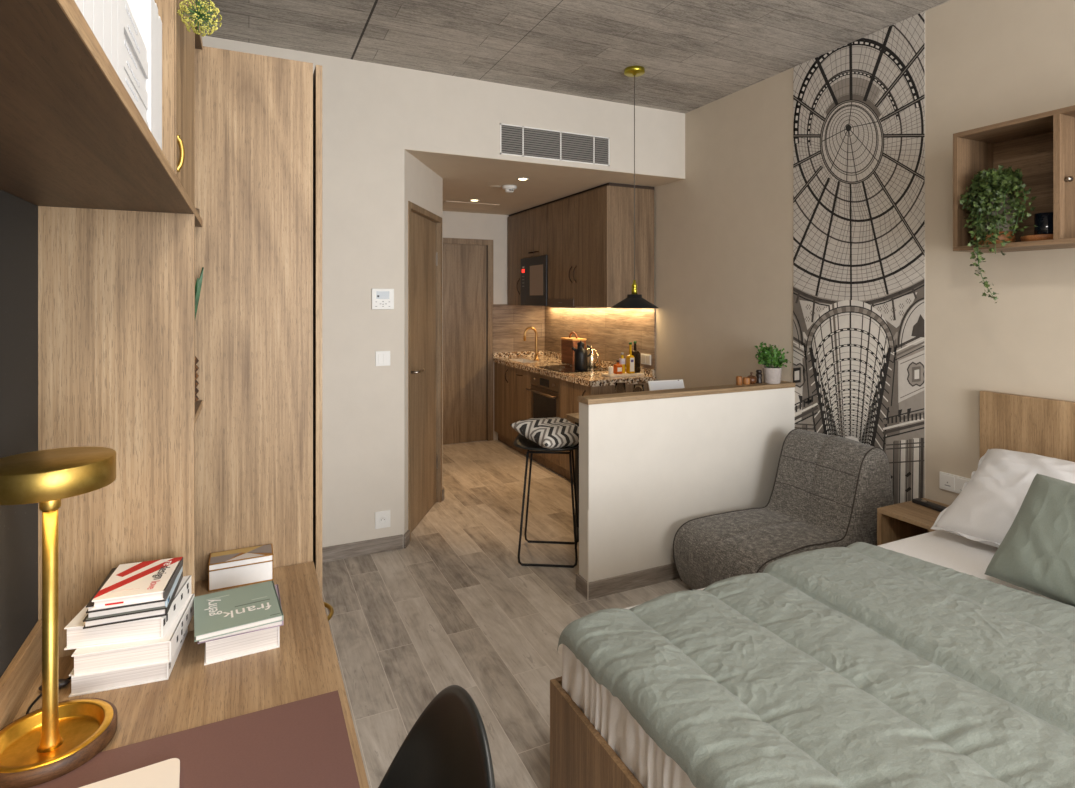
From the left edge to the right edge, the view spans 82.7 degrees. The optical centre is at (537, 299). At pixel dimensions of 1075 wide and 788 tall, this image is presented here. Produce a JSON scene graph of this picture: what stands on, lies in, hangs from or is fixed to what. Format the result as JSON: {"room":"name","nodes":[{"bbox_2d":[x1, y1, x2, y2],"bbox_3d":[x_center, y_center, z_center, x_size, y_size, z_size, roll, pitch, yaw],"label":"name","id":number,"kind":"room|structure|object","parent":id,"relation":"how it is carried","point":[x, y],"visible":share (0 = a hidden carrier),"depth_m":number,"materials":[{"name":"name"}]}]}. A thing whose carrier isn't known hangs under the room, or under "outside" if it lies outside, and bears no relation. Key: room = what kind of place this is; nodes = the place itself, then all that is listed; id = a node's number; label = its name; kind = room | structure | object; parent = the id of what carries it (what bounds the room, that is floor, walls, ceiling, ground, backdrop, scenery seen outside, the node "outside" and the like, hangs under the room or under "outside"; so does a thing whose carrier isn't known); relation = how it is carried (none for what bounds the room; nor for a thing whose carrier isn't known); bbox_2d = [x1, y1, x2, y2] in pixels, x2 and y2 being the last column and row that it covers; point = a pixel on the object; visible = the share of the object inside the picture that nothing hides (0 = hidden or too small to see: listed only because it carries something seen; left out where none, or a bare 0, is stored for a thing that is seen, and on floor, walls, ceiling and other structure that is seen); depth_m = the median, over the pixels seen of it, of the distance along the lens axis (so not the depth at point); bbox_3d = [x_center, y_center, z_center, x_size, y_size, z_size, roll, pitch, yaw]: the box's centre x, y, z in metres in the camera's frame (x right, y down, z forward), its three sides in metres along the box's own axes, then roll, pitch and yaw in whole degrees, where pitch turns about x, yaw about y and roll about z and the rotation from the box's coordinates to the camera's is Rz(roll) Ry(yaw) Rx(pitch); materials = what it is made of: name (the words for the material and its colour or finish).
{"room":"studio apartment","nodes":[
{"label":"studio apartment","id":0,"kind":"room"},
{"bbox_2d":[195,356,198,401],"bbox_3d":[-0.920,0.205,1.490,0.166,0.125,0.166,0,0,-25],"label":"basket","id":1,"kind":"object","parent":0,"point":[196,360],"depth_m":1.51,"materials":[{"name":"brown wicker"}]},
{"bbox_2d":[404,149,442,533],"bbox_3d":[-0.808,0.295,4.147,0.100,2.410,0.898,0,0,6],"label":"wall","id":2,"kind":"structure","parent":0,"point":[423,187],"depth_m":3.81,"materials":[{"name":"white paint"}]},
{"bbox_2d":[408,201,441,540],"bbox_3d":[-0.784,0.446,4.163,0.145,2.108,0.795,0,0,6],"label":"door","id":3,"kind":"structure","parent":2,"relation":"in","point":[424,226],"depth_m":4.21,"materials":[{"name":"brown wood"}]},
{"bbox_2d":[201,36,684,547],"bbox_3d":[-0.433,0.050,3.926,3.370,2.900,0.100,0,0,-25],"label":"wall","id":4,"kind":"structure","parent":0,"point":[363,102],"depth_m":3.63,"materials":[{"name":"white paint"}]},
{"bbox_2d":[322,534,402,562],"bbox_3d":[-1.102,1.459,3.548,0.638,0.082,0.012,0,0,-25],"label":"baseboard","id":5,"kind":"structure","parent":4,"relation":"attached to","point":[354,549],"depth_m":3.58,"materials":[{"name":"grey wood"}]},
{"bbox_2d":[375,510,389,528],"bbox_3d":[-0.920,1.309,3.633,0.090,0.100,0.014,0,0,-25],"label":"wall socket","id":6,"kind":"object","parent":4,"relation":"attached to","point":[382,518],"visible":1,"depth_m":3.63,"materials":[{"name":"white plastic"}]},
{"bbox_2d":[375,351,389,365],"bbox_3d":[-0.920,0.351,3.635,0.087,0.088,0.011,0,0,-25],"label":"light switch","id":7,"kind":"object","parent":4,"relation":"attached to","point":[382,358],"visible":1,"depth_m":3.63,"materials":[{"name":"white plastic"}]},
{"bbox_2d":[372,288,393,309],"bbox_3d":[-0.919,-0.003,3.633,0.130,0.124,0.016,0,0,-25],"label":"thermostat","id":8,"kind":"object","parent":4,"relation":"attached to","point":[381,298],"visible":1,"depth_m":3.63,"materials":[{"name":"white plastic"}]},
{"bbox_2d":[500,123,609,165],"bbox_3d":[0.132,-1.041,4.133,0.828,0.200,0.008,0,0,-25],"label":"air vent","id":9,"kind":"object","parent":4,"relation":"in","point":[515,140],"visible":1,"depth_m":4.12,"materials":[{"name":"white"}]},
{"bbox_2d":[443,211,508,439],"bbox_3d":[-0.685,0.295,6.467,1.655,2.410,0.100,0,0,-25],"label":"wall","id":10,"kind":"structure","parent":0,"point":[465,225],"depth_m":6.51,"materials":[{"name":"white paint"}]},
{"bbox_2d":[443,238,492,444],"bbox_3d":[-0.883,0.432,6.370,0.864,2.135,0.106,0,0,-25],"label":"door","id":11,"kind":"structure","parent":10,"relation":"in","point":[467,263],"depth_m":6.41,"materials":[{"name":"brown wood"}]},
{"bbox_2d":[508,212,522,304],"bbox_3d":[-0.055,-0.419,6.486,0.478,0.958,0.371,0,0,-25],"label":"upper cabinet","id":12,"kind":"object","parent":10,"relation":"attached to","point":[515,221],"visible":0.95,"depth_m":6.39,"materials":[{"name":"brown wood"}]},
{"bbox_2d":[322,440,692,787],"bbox_3d":[0.460,1.550,2.036,3.570,0.100,9.090,0,0,-25],"label":"floor","id":13,"kind":"structure","parent":0,"point":[456,605],"depth_m":2.97,"materials":[{"name":"grey wood"}]},
{"bbox_2d":[0,561,368,787],"bbox_3d":[-0.367,1.081,0.550,0.604,0.838,2.409,0,0,-25],"label":"desk","id":14,"kind":"object","parent":13,"relation":"on","point":[305,664],"visible":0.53,"depth_m":1.19,"materials":[{"name":"brown wood"}]},
{"bbox_2d":[0,447,116,787],"bbox_3d":[-0.838,0.508,1.072,0.185,0.483,0.299,0,0,-25],"label":"desk lamp","id":15,"kind":"object","parent":14,"relation":"on","point":[49,742],"visible":1,"depth_m":1.01,"materials":[{"name":"gold metal"}]},
{"bbox_2d":[39,679,69,690],"bbox_3d":[-0.928,0.741,1.174,0.049,0.017,0.021,0,0,-25],"label":"switch","id":16,"kind":"object","parent":15,"relation":"attached to","point":[61,682],"depth_m":1.17,"materials":[{"name":"grey plastic"}]},
{"bbox_2d":[0,699,113,772],"bbox_3d":[-0.814,0.736,1.020,0.174,0.026,0.174,0,0,-25],"label":"lamp base","id":17,"kind":"object","parent":15,"relation":"attached to","point":[85,727],"depth_m":1.02,"materials":[{"name":"gold metal"}]},
{"bbox_2d":[0,0,202,657],"bbox_3d":[-0.527,0.032,0.530,0.298,1.436,2.309,0,0,-25],"label":"shelf unit","id":18,"kind":"object","parent":14,"relation":"on","point":[118,217],"visible":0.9,"depth_m":1.29,"materials":[{"name":"brown wood"}]},
{"bbox_2d":[83,0,92,31],"bbox_3d":[-0.456,-0.346,0.455,0.201,0.268,0.034,0,0,-25],"label":"book","id":19,"kind":"object","parent":18,"relation":"on","point":[87,4],"visible":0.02,"depth_m":0.50,"materials":[{"name":"grey paper"}]},
{"bbox_2d":[93,0,102,48],"bbox_3d":[-0.472,-0.344,0.488,0.200,0.262,0.038,0,0,-25],"label":"book","id":20,"kind":"object","parent":18,"relation":"on","point":[97,4],"visible":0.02,"depth_m":0.53,"materials":[{"name":"grey paper"}]},
{"bbox_2d":[103,0,110,62],"bbox_3d":[-0.487,-0.348,0.522,0.201,0.272,0.034,0,0,-25],"label":"book","id":21,"kind":"object","parent":18,"relation":"on","point":[106,3],"visible":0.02,"depth_m":0.56,"materials":[{"name":"grey paper"}]},
{"bbox_2d":[111,0,117,74],"bbox_3d":[-0.501,-0.345,0.552,0.201,0.266,0.030,0,0,-25],"label":"book","id":22,"kind":"object","parent":18,"relation":"on","point":[114,3],"visible":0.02,"depth_m":0.59,"materials":[{"name":"grey paper"}]},
{"bbox_2d":[118,0,123,84],"bbox_3d":[-0.515,-0.347,0.581,0.201,0.270,0.032,0,0,-25],"label":"book","id":23,"kind":"object","parent":18,"relation":"on","point":[120,2],"visible":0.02,"depth_m":0.63,"materials":[{"name":"grey paper"}]},
{"bbox_2d":[124,81,148,127],"bbox_3d":[-0.534,-0.223,0.698,0.131,0.020,0.185,0,0,-25],"label":"book","id":24,"kind":"object","parent":18,"relation":"on","point":[125,85],"visible":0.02,"depth_m":0.71,"materials":[{"name":"grey paper"}]},
{"bbox_2d":[124,69,146,119],"bbox_3d":[-0.535,-0.241,0.696,0.131,0.017,0.182,0,0,-25],"label":"book","id":25,"kind":"object","parent":24,"relation":"on","point":[127,80],"visible":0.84,"depth_m":0.72,"materials":[{"name":"grey paper"}]},
{"bbox_2d":[126,78,137,101],"bbox_3d":[-0.467,-0.241,0.704,0.001,0.004,0.078,0,0,-25],"label":"print","id":26,"kind":"object","parent":25,"relation":"attached to","point":[129,84],"depth_m":0.70,"materials":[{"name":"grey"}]},
{"bbox_2d":[124,46,147,109],"bbox_3d":[-0.535,-0.261,0.697,0.131,0.022,0.184,0,0,-25],"label":"book","id":27,"kind":"object","parent":25,"relation":"on","point":[129,67],"visible":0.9,"depth_m":0.72,"materials":[{"name":"grey paper"}]},
{"bbox_2d":[127,61,139,86],"bbox_3d":[-0.467,-0.261,0.707,0.001,0.005,0.083,0,0,-25],"label":"print","id":28,"kind":"object","parent":27,"relation":"attached to","point":[132,73],"depth_m":0.71,"materials":[{"name":"grey"}]},
{"bbox_2d":[124,34,145,88],"bbox_3d":[-0.536,-0.281,0.696,0.131,0.018,0.183,0,0,-25],"label":"book","id":29,"kind":"object","parent":27,"relation":"on","point":[126,43],"visible":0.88,"depth_m":0.73,"materials":[{"name":"grey paper"}]},
{"bbox_2d":[125,41,136,68],"bbox_3d":[-0.468,-0.282,0.704,0.001,0.005,0.079,0,0,-25],"label":"print","id":30,"kind":"object","parent":29,"relation":"attached to","point":[127,46],"depth_m":0.70,"materials":[{"name":"grey"}]},
{"bbox_2d":[124,8,147,78],"bbox_3d":[-0.533,-0.301,0.697,0.131,0.020,0.181,0,0,-25],"label":"book","id":31,"kind":"object","parent":29,"relation":"on","point":[129,32],"visible":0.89,"depth_m":0.71,"materials":[{"name":"grey paper"}]},
{"bbox_2d":[128,25,139,52],"bbox_3d":[-0.466,-0.301,0.705,0.001,0.005,0.079,0,0,-25],"label":"print","id":32,"kind":"object","parent":31,"relation":"attached to","point":[133,41],"depth_m":0.70,"materials":[{"name":"grey"}]},
{"bbox_2d":[124,0,146,59],"bbox_3d":[-0.536,-0.321,0.697,0.131,0.019,0.184,0,0,-25],"label":"book","id":33,"kind":"object","parent":31,"relation":"on","point":[126,6],"visible":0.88,"depth_m":0.73,"materials":[{"name":"grey paper"}]},
{"bbox_2d":[126,5,137,34],"bbox_3d":[-0.466,-0.321,0.702,0.001,0.005,0.074,0,0,-25],"label":"print","id":34,"kind":"object","parent":33,"relation":"attached to","point":[128,11],"depth_m":0.70,"materials":[{"name":"grey"}]},
{"bbox_2d":[127,0,153,135],"bbox_3d":[-0.593,-0.315,0.793,0.160,0.205,0.026,0,0,-25],"label":"book","id":35,"kind":"object","parent":18,"relation":"on","point":[142,11],"visible":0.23,"depth_m":0.81,"materials":[{"name":"grey paper"}]},
{"bbox_2d":[154,1,155,139],"bbox_3d":[-0.604,-0.312,0.814,0.160,0.200,0.020,0,0,-25],"label":"book","id":36,"kind":"object","parent":18,"relation":"on","point":[154,1],"visible":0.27,"depth_m":0.84,"materials":[{"name":"grey paper"}]},
{"bbox_2d":[155,3,157,142],"bbox_3d":[-0.613,-0.315,0.834,0.160,0.204,0.022,0,0,-25],"label":"book","id":37,"kind":"object","parent":18,"relation":"on","point":[155,3],"visible":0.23,"depth_m":0.86,"materials":[{"name":"grey paper"}]},
{"bbox_2d":[158,15,159,145],"bbox_3d":[-0.622,-0.311,0.853,0.160,0.198,0.018,0,0,-25],"label":"book","id":38,"kind":"object","parent":18,"relation":"on","point":[158,15],"visible":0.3,"depth_m":0.88,"materials":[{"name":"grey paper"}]},
{"bbox_2d":[159,16,161,149],"bbox_3d":[-0.631,-0.314,0.873,0.160,0.203,0.024,0,0,-25],"label":"book","id":39,"kind":"object","parent":18,"relation":"on","point":[159,16],"visible":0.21,"depth_m":0.90,"materials":[{"name":"grey paper"}]},
{"bbox_2d":[177,0,221,36],"bbox_3d":[-0.681,-0.669,1.049,0.244,0.409,0.124,0,0,5],"label":"plant","id":40,"kind":"object","parent":18,"relation":"hanging from","point":[199,16],"visible":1,"depth_m":1.06,"materials":[{"name":"green plant"}]},
{"bbox_2d":[195,267,203,401],"bbox_3d":[-0.921,0.087,1.497,0.171,0.361,0.179,0,0,-25],"label":"plant","id":41,"kind":"object","parent":18,"relation":"on","point":[198,285],"visible":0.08,"depth_m":1.57,"materials":[{"name":"green plant"}]},
{"bbox_2d":[69,627,187,696],"bbox_3d":[-0.839,0.729,1.274,0.164,0.042,0.200,0,0,-19],"label":"book","id":42,"kind":"object","parent":14,"relation":"on","point":[82,685],"visible":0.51,"depth_m":1.18,"materials":[{"name":"white paper"}]},
{"bbox_2d":[71,594,193,677],"bbox_3d":[-0.824,0.687,1.263,0.164,0.042,0.200,0,0,-18],"label":"book","id":43,"kind":"object","parent":42,"relation":"on","point":[121,656],"visible":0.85,"depth_m":1.18,"materials":[{"name":"white paper"}]},
{"bbox_2d":[64,575,190,649],"bbox_3d":[-0.842,0.645,1.280,0.167,0.042,0.205,0,0,-14],"label":"book","id":44,"kind":"object","parent":43,"relation":"on","point":[156,627],"visible":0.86,"depth_m":1.19,"materials":[{"name":"white paper"}]},
{"bbox_2d":[83,571,182,628],"bbox_3d":[-0.828,0.616,1.263,0.138,0.016,0.178,0,0,-21],"label":"book","id":45,"kind":"object","parent":44,"relation":"on","point":[147,614],"visible":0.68,"depth_m":1.19,"materials":[{"name":"grey paper"}]},
{"bbox_2d":[86,566,182,619],"bbox_3d":[-0.825,0.600,1.263,0.133,0.016,0.175,0,0,-21],"label":"book","id":46,"kind":"object","parent":45,"relation":"on","point":[164,604],"visible":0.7,"depth_m":1.19,"materials":[{"name":"grey paper"}]},
{"bbox_2d":[86,568,174,612],"bbox_3d":[-0.822,0.585,1.257,0.131,0.014,0.175,0,0,-21],"label":"book","id":47,"kind":"object","parent":46,"relation":"on","point":[90,604],"visible":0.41,"depth_m":1.18,"materials":[{"name":"grey paper"}]},
{"bbox_2d":[92,557,182,609],"bbox_3d":[-0.802,0.570,1.237,0.119,0.018,0.165,0,0,-19],"label":"book","id":48,"kind":"object","parent":47,"relation":"on","point":[139,582],"visible":1,"depth_m":1.21,"materials":[{"name":"white paper"}]},
{"bbox_2d":[163,583,188,625],"bbox_3d":[-0.757,0.641,1.284,0.001,0.023,0.163,0,0,-14],"label":"print","id":49,"kind":"object","parent":44,"relation":"on","point":[188,583],"depth_m":1.27},
{"bbox_2d":[177,607,191,641],"bbox_3d":[-0.748,0.685,1.294,0.001,0.024,0.125,0,0,-18],"label":"print","id":50,"kind":"object","parent":43,"relation":"on","point":[191,607],"depth_m":1.31},
{"bbox_2d":[30,690,359,787],"bbox_3d":[-0.411,0.749,0.646,0.499,0.003,0.920,0,0,-25],"label":"desk pad","id":51,"kind":"object","parent":14,"relation":"on","point":[304,743],"visible":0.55,"depth_m":1.00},
{"bbox_2d":[79,758,179,787],"bbox_3d":[-0.654,0.740,0.817,0.300,0.014,0.210,0,0,-29],"label":"laptop","id":52,"kind":"object","parent":51,"relation":"on","point":[164,774],"visible":1,"depth_m":0.94,"materials":[{"name":"beige metal"}]},
{"bbox_2d":[208,544,272,591],"bbox_3d":[-0.792,0.715,1.635,0.153,0.070,0.078,0,0,-25],"label":"box","id":53,"kind":"object","parent":14,"relation":"on","point":[249,565],"visible":1,"depth_m":1.61,"materials":[{"name":"white cardboard"}]},
{"bbox_2d":[204,626,279,664],"bbox_3d":[-0.663,0.723,1.369,0.143,0.054,0.190,0,0,-27],"label":"book","id":54,"kind":"object","parent":14,"relation":"on","point":[219,650],"visible":0.36,"depth_m":1.29,"materials":[{"name":"white paper"}]},
{"bbox_2d":[197,584,283,643],"bbox_3d":[-0.656,0.691,1.353,0.161,0.010,0.185,0,0,-26],"label":"book","id":55,"kind":"object","parent":54,"relation":"on","point":[280,623],"visible":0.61,"depth_m":1.28,"materials":[{"name":"grey paper"}]},
{"bbox_2d":[194,580,283,641],"bbox_3d":[-0.660,0.679,1.344,0.166,0.012,0.186,0,0,-30],"label":"book","id":56,"kind":"object","parent":55,"relation":"on","point":[229,611],"visible":1,"depth_m":1.32,"materials":[{"name":"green paper"}]},
{"bbox_2d":[195,46,321,593],"bbox_3d":[-1.256,0.411,2.459,0.624,2.178,1.800,0,0,-25],"label":"wardrobe","id":57,"kind":"object","parent":13,"relation":"on","point":[258,118],"visible":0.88,"depth_m":1.69,"materials":[{"name":"brown wood"}]},
{"bbox_2d":[378,685,495,787],"bbox_3d":[-0.257,1.043,0.815,0.449,0.920,0.435,0,0,-25],"label":"desk chair","id":58,"kind":"object","parent":13,"relation":"on","point":[447,746],"visible":1,"depth_m":0.96,"materials":[{"name":"black plastic"}]},
{"bbox_2d":[494,362,513,448],"bbox_3d":[-0.114,1.083,6.430,0.630,0.834,0.430,0,0,-25],"label":"base cabinet","id":59,"kind":"object","parent":13,"relation":"on","point":[501,372],"visible":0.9,"depth_m":6.29,"materials":[{"name":"brown wood"}]},
{"bbox_2d":[510,367,534,460],"bbox_3d":[0.087,1.083,6.006,0.630,0.834,0.504,0,0,-25],"label":"base cabinet","id":60,"kind":"object","parent":13,"relation":"on","point":[520,398],"visible":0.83,"depth_m":5.90,"materials":[{"name":"brown wood"}]},
{"bbox_2d":[526,372,563,476],"bbox_3d":[0.307,1.083,5.514,0.652,0.834,0.570,0,0,-25],"label":"oven","id":61,"kind":"object","parent":13,"relation":"on","point":[544,389],"visible":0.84,"depth_m":5.38,"materials":[{"name":"black metal"}]},
{"bbox_2d":[514,433,578,567],"bbox_3d":[0.073,1.121,3.608,0.419,0.757,0.425,0,0,5],"label":"bar stool","id":62,"kind":"object","parent":13,"relation":"on","point":[521,441],"visible":0.42,"depth_m":3.46,"materials":[{"name":"black metal"}]},
{"bbox_2d":[511,417,578,448],"bbox_3d":[0.098,0.777,3.574,0.403,0.155,0.356,0,0,-37],"label":"chevron cushion","id":63,"kind":"object","parent":62,"relation":"on","point":[556,432],"visible":0.91,"depth_m":3.47,"materials":[{"name":"black fabric"}]},
{"bbox_2d":[566,413,578,526],"bbox_3d":[0.837,1.110,3.810,1.168,0.780,0.625,0,0,-25],"label":"bar table","id":64,"kind":"object","parent":13,"relation":"on","point":[574,417],"visible":0.06,"depth_m":3.78,"materials":[{"name":"brown wood"}]},
{"bbox_2d":[559,379,649,482],"bbox_3d":[0.552,1.083,5.021,0.630,0.834,0.528,0,0,-25],"label":"base cabinet","id":65,"kind":"object","parent":13,"relation":"on","point":[568,391],"visible":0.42,"depth_m":4.94,"materials":[{"name":"brown wood"}]},
{"bbox_2d":[493,351,655,386],"bbox_3d":[0.238,0.615,5.705,0.614,0.100,2.044,0,0,-25],"label":"countertop","id":66,"kind":"structure","parent":65,"relation":"on","point":[546,358],"depth_m":5.34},
{"bbox_2d":[537,364,607,372],"bbox_3d":[0.334,0.617,5.499,0.500,0.006,0.540,0,0,-25],"label":"induction hob","id":67,"kind":"object","parent":66,"relation":"in","point":[569,368],"visible":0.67,"depth_m":5.45,"materials":[{"name":"black glass"}]},
{"bbox_2d":[571,341,591,370],"bbox_3d":[0.384,0.489,5.335,0.168,0.252,0.116,0,0,-25],"label":"jug","id":68,"kind":"object","parent":67,"relation":"on","point":[581,356],"visible":1,"depth_m":5.29,"materials":[{"name":"black"}]},
{"bbox_2d":[561,332,585,363],"bbox_3d":[0.349,0.466,5.960,0.152,0.307,0.250,0,0,-25],"label":"bread box","id":69,"kind":"object","parent":66,"relation":"on","point":[567,354],"visible":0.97,"depth_m":5.90,"materials":[{"name":"brown wood"}]},
{"bbox_2d":[601,372,643,376],"bbox_3d":[0.698,0.612,4.997,0.330,0.016,0.140,0,0,-25],"label":"tray","id":70,"kind":"object","parent":66,"relation":"on","point":[625,373],"visible":0.84,"depth_m":4.93,"materials":[{"name":"wood"}]},
{"bbox_2d":[626,342,634,373],"bbox_3d":[0.761,0.476,5.003,0.050,0.255,0.051,0,0,-25],"label":"oil bottle","id":71,"kind":"object","parent":70,"relation":"on","point":[630,359],"visible":1,"depth_m":4.99,"materials":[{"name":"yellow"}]},
{"bbox_2d":[673,429,893,589],"bbox_3d":[1.255,1.111,3.117,0.981,0.788,0.605,0,0,-25],"label":"lounge chair","id":72,"kind":"object","parent":13,"relation":"on","point":[828,491],"visible":0.69,"depth_m":3.02,"materials":[{"name":"grey fabric"}]},
{"bbox_2d":[550,391,1074,787],"bbox_3d":[1.343,0.953,1.555,2.182,1.094,1.565,0,0,-25],"label":"bed","id":73,"kind":"object","parent":13,"relation":"on","point":[596,742],"visible":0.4,"depth_m":1.71,"materials":[{"name":"brown wood"}]},
{"bbox_2d":[557,542,1074,787],"bbox_3d":[1.077,0.925,1.391,1.579,0.136,1.475,0,0,-25],"label":"duvet","id":74,"kind":"object","parent":73,"relation":"on","point":[858,664],"visible":1,"depth_m":1.44,"materials":[{"name":"green fabric"}]},
{"bbox_2d":[931,449,1074,546],"bbox_3d":[1.899,0.754,2.168,0.461,0.295,0.734,0,0,-30],"label":"pillow","id":75,"kind":"object","parent":73,"relation":"on","point":[986,507],"visible":0.6,"depth_m":2.30,"materials":[{"name":"fabric"}]},
{"bbox_2d":[985,474,1074,606],"bbox_3d":[1.663,0.748,1.830,0.284,0.318,0.460,0,0,-19],"label":"pillow","id":76,"kind":"object","parent":73,"relation":"on","point":[1036,554],"visible":1,"depth_m":1.90,"materials":[{"name":"green fabric"}]},
{"bbox_2d":[877,498,949,545],"bbox_3d":[1.773,1.230,2.769,0.342,0.540,0.258,0,0,-25],"label":"nightstand","id":77,"kind":"object","parent":13,"relation":"on","point":[899,521],"visible":0.25,"depth_m":2.81,"materials":[{"name":"brown wood"}]},
{"bbox_2d":[912,498,946,511],"bbox_3d":[1.823,0.949,2.802,0.044,0.021,0.200,0,0,-19],"label":"remote control","id":78,"kind":"object","parent":77,"relation":"on","point":[919,501],"visible":0.82,"depth_m":2.82,"materials":[{"name":"black"}]},
{"bbox_2d":[405,149,682,214],"bbox_3d":[-0.450,-0.949,5.249,2.470,0.082,2.503,0,0,-25],"label":"ceiling","id":79,"kind":"structure","parent":0,"point":[464,180],"depth_m":4.67,"materials":[{"name":"paint"}]},
{"bbox_2d":[443,201,498,209],"bbox_3d":[-0.679,-0.907,5.900,0.530,0.006,0.350,0,0,-25],"label":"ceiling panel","id":80,"kind":"structure","parent":79,"relation":"attached to","point":[451,204],"depth_m":5.88,"materials":[{"name":"beige paint"}]},
{"bbox_2d":[195,0,949,112],"bbox_3d":[0.973,-1.450,0.949,3.570,0.100,6.685,0,0,-25],"label":"ceiling","id":81,"kind":"structure","parent":0,"point":[693,54],"depth_m":3.25,"materials":[{"name":"concrete"}]},
{"bbox_2d":[611,66,657,307],"bbox_3d":[0.590,-0.674,3.719,0.288,1.452,0.288,0,0,-25],"label":"pendant lamp","id":82,"kind":"object","parent":81,"relation":"hanging from","point":[633,300],"visible":1,"depth_m":3.68,"materials":[{"name":"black metal"}]},
{"bbox_2d":[648,379,684,390],"bbox_3d":[0.823,0.615,3.817,0.257,0.210,0.120,0,0,-25],"label":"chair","id":83,"kind":"object","parent":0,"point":[662,384],"visible":0.41,"depth_m":3.84,"materials":[{"name":"white plastic"}]},
{"bbox_2d":[579,387,794,581],"bbox_3d":[0.882,1.014,3.413,1.430,0.973,0.100,0,0,-25],"label":"wall","id":84,"kind":"structure","parent":0,"point":[648,468],"depth_m":3.26,"materials":[{"name":"white paint"}]},
{"bbox_2d":[576,563,678,599],"bbox_3d":[0.871,1.459,3.409,1.429,0.082,0.122,0,0,-25],"label":"baseboard","id":85,"kind":"structure","parent":84,"relation":"attached to","point":[625,582],"depth_m":3.15,"materials":[{"name":"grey wood"}]},
{"bbox_2d":[577,381,794,404],"bbox_3d":[0.879,0.513,3.412,1.436,0.027,0.112,0,0,-25],"label":"trim","id":86,"kind":"structure","parent":84,"relation":"on","point":[707,390],"depth_m":3.32,"materials":[{"name":"brown wood"}]},
{"bbox_2d":[755,342,790,383],"bbox_3d":[1.397,0.378,3.662,0.213,0.245,0.206,0,0,-25],"label":"potted herb","id":87,"kind":"object","parent":86,"relation":"on","point":[769,356],"visible":1,"depth_m":3.62,"materials":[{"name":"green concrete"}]},
{"bbox_2d":[762,366,781,383],"bbox_3d":[1.404,0.453,3.658,0.110,0.094,0.110,0,0,-25],"label":"pot","id":88,"kind":"object","parent":87,"relation":"attached to","point":[771,374],"depth_m":3.62,"materials":[{"name":"ceramic"}]},
{"bbox_2d":[654,0,1074,504],"bbox_3d":[2.028,0.050,2.777,0.100,2.900,9.090,0,0,-25],"label":"wall","id":89,"kind":"structure","parent":0,"point":[723,232],"depth_m":2.91,"materials":[{"name":"beige paint"}]},
{"bbox_2d":[522,203,548,258],"bbox_3d":[0.153,-0.656,6.044,0.478,0.483,0.598,0,0,-25],"label":"upper cabinet","id":90,"kind":"object","parent":89,"relation":"attached to","point":[534,221],"visible":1,"depth_m":5.92,"materials":[{"name":"brown wood"}]},
{"bbox_2d":[493,304,655,375],"bbox_3d":[0.237,0.335,5.722,0.625,0.570,2.034,0,0,-25],"label":"backsplash","id":91,"kind":"structure","parent":89,"relation":"attached to","point":[609,331],"depth_m":6.05,"materials":[{"name":"brown wood"}]},
{"bbox_2d":[509,183,653,306],"bbox_3d":[0.293,-0.424,5.748,0.478,0.969,2.033,0,0,-25],"label":"upper cabinet","id":92,"kind":"object","parent":89,"relation":"attached to","point":[591,231],"visible":1,"depth_m":4.90,"materials":[{"name":"brown wood"}]},
{"bbox_2d":[521,255,547,305],"bbox_3d":[0.161,-0.176,6.048,0.462,0.471,0.592,0,0,-25],"label":"microwave","id":93,"kind":"object","parent":92,"relation":"in","point":[534,270],"visible":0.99,"depth_m":5.91,"materials":[{"name":"black metal"}]},
{"bbox_2d":[547,299,606,307],"bbox_3d":[0.353,0.036,5.523,0.345,0.078,0.507,0,0,-25],"label":"hood","id":94,"kind":"object","parent":92,"relation":"attached to","point":[553,303],"visible":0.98,"depth_m":5.41,"materials":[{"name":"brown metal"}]},
{"bbox_2d":[793,11,924,503],"bbox_3d":[1.711,0.050,3.325,0.006,2.900,0.791,0,0,-25],"label":"wall mural","id":95,"kind":"object","parent":89,"relation":"attached to","point":[859,105],"visible":0.89,"depth_m":3.27},
{"bbox_2d":[939,471,969,493],"bbox_3d":[1.940,0.855,2.829,0.016,0.080,0.150,0,0,-25],"label":"switch plate","id":96,"kind":"object","parent":89,"relation":"attached to","point":[947,481],"visible":0.68,"depth_m":2.84,"materials":[{"name":"white plastic"}]},
{"bbox_2d":[953,105,1074,252],"bbox_3d":[2.134,-0.454,2.120,0.269,0.498,1.171,0,0,-25],"label":"shelf box","id":97,"kind":"object","parent":89,"relation":"attached to","point":[1041,145],"visible":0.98,"depth_m":2.52,"materials":[{"name":"brown wood"}]},
{"bbox_2d":[959,164,1037,302],"bbox_3d":[1.859,-0.270,2.481,0.228,0.571,0.276,0,0,15],"label":"trailing plant","id":98,"kind":"object","parent":97,"relation":"in","point":[993,214],"visible":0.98,"depth_m":2.46,"materials":[{"name":"green plant"}]},
{"bbox_2d":[1020,234,1052,241],"bbox_3d":[1.970,-0.236,2.385,0.136,0.026,0.136,0,0,-25],"label":"wooden dish","id":99,"kind":"object","parent":97,"relation":"on","point":[1040,236],"visible":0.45,"depth_m":2.35,"materials":[{"name":"brown wood"}]},
{"bbox_2d":[1034,212,1052,234],"bbox_3d":[1.984,-0.285,2.380,0.076,0.100,0.076,0,0,-25],"label":"glass","id":100,"kind":"object","parent":99,"relation":"on","point":[1044,221],"visible":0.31,"depth_m":2.36,"materials":[{"name":"black"}]},
{"bbox_3d":[-0.596,0.050,0.208,0.100,2.900,6.685,0,0,-25],"label":"wall","id":101,"kind":"structure","parent":0,"visible":0},
{"bbox_2d":[0,189,37,677],"bbox_3d":[-0.601,0.279,0.343,0.006,0.943,2.033,0,0,-25],"label":"pinboard","id":102,"kind":"object","parent":101,"relation":"attached to","point":[18,216],"visible":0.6,"depth_m":1.16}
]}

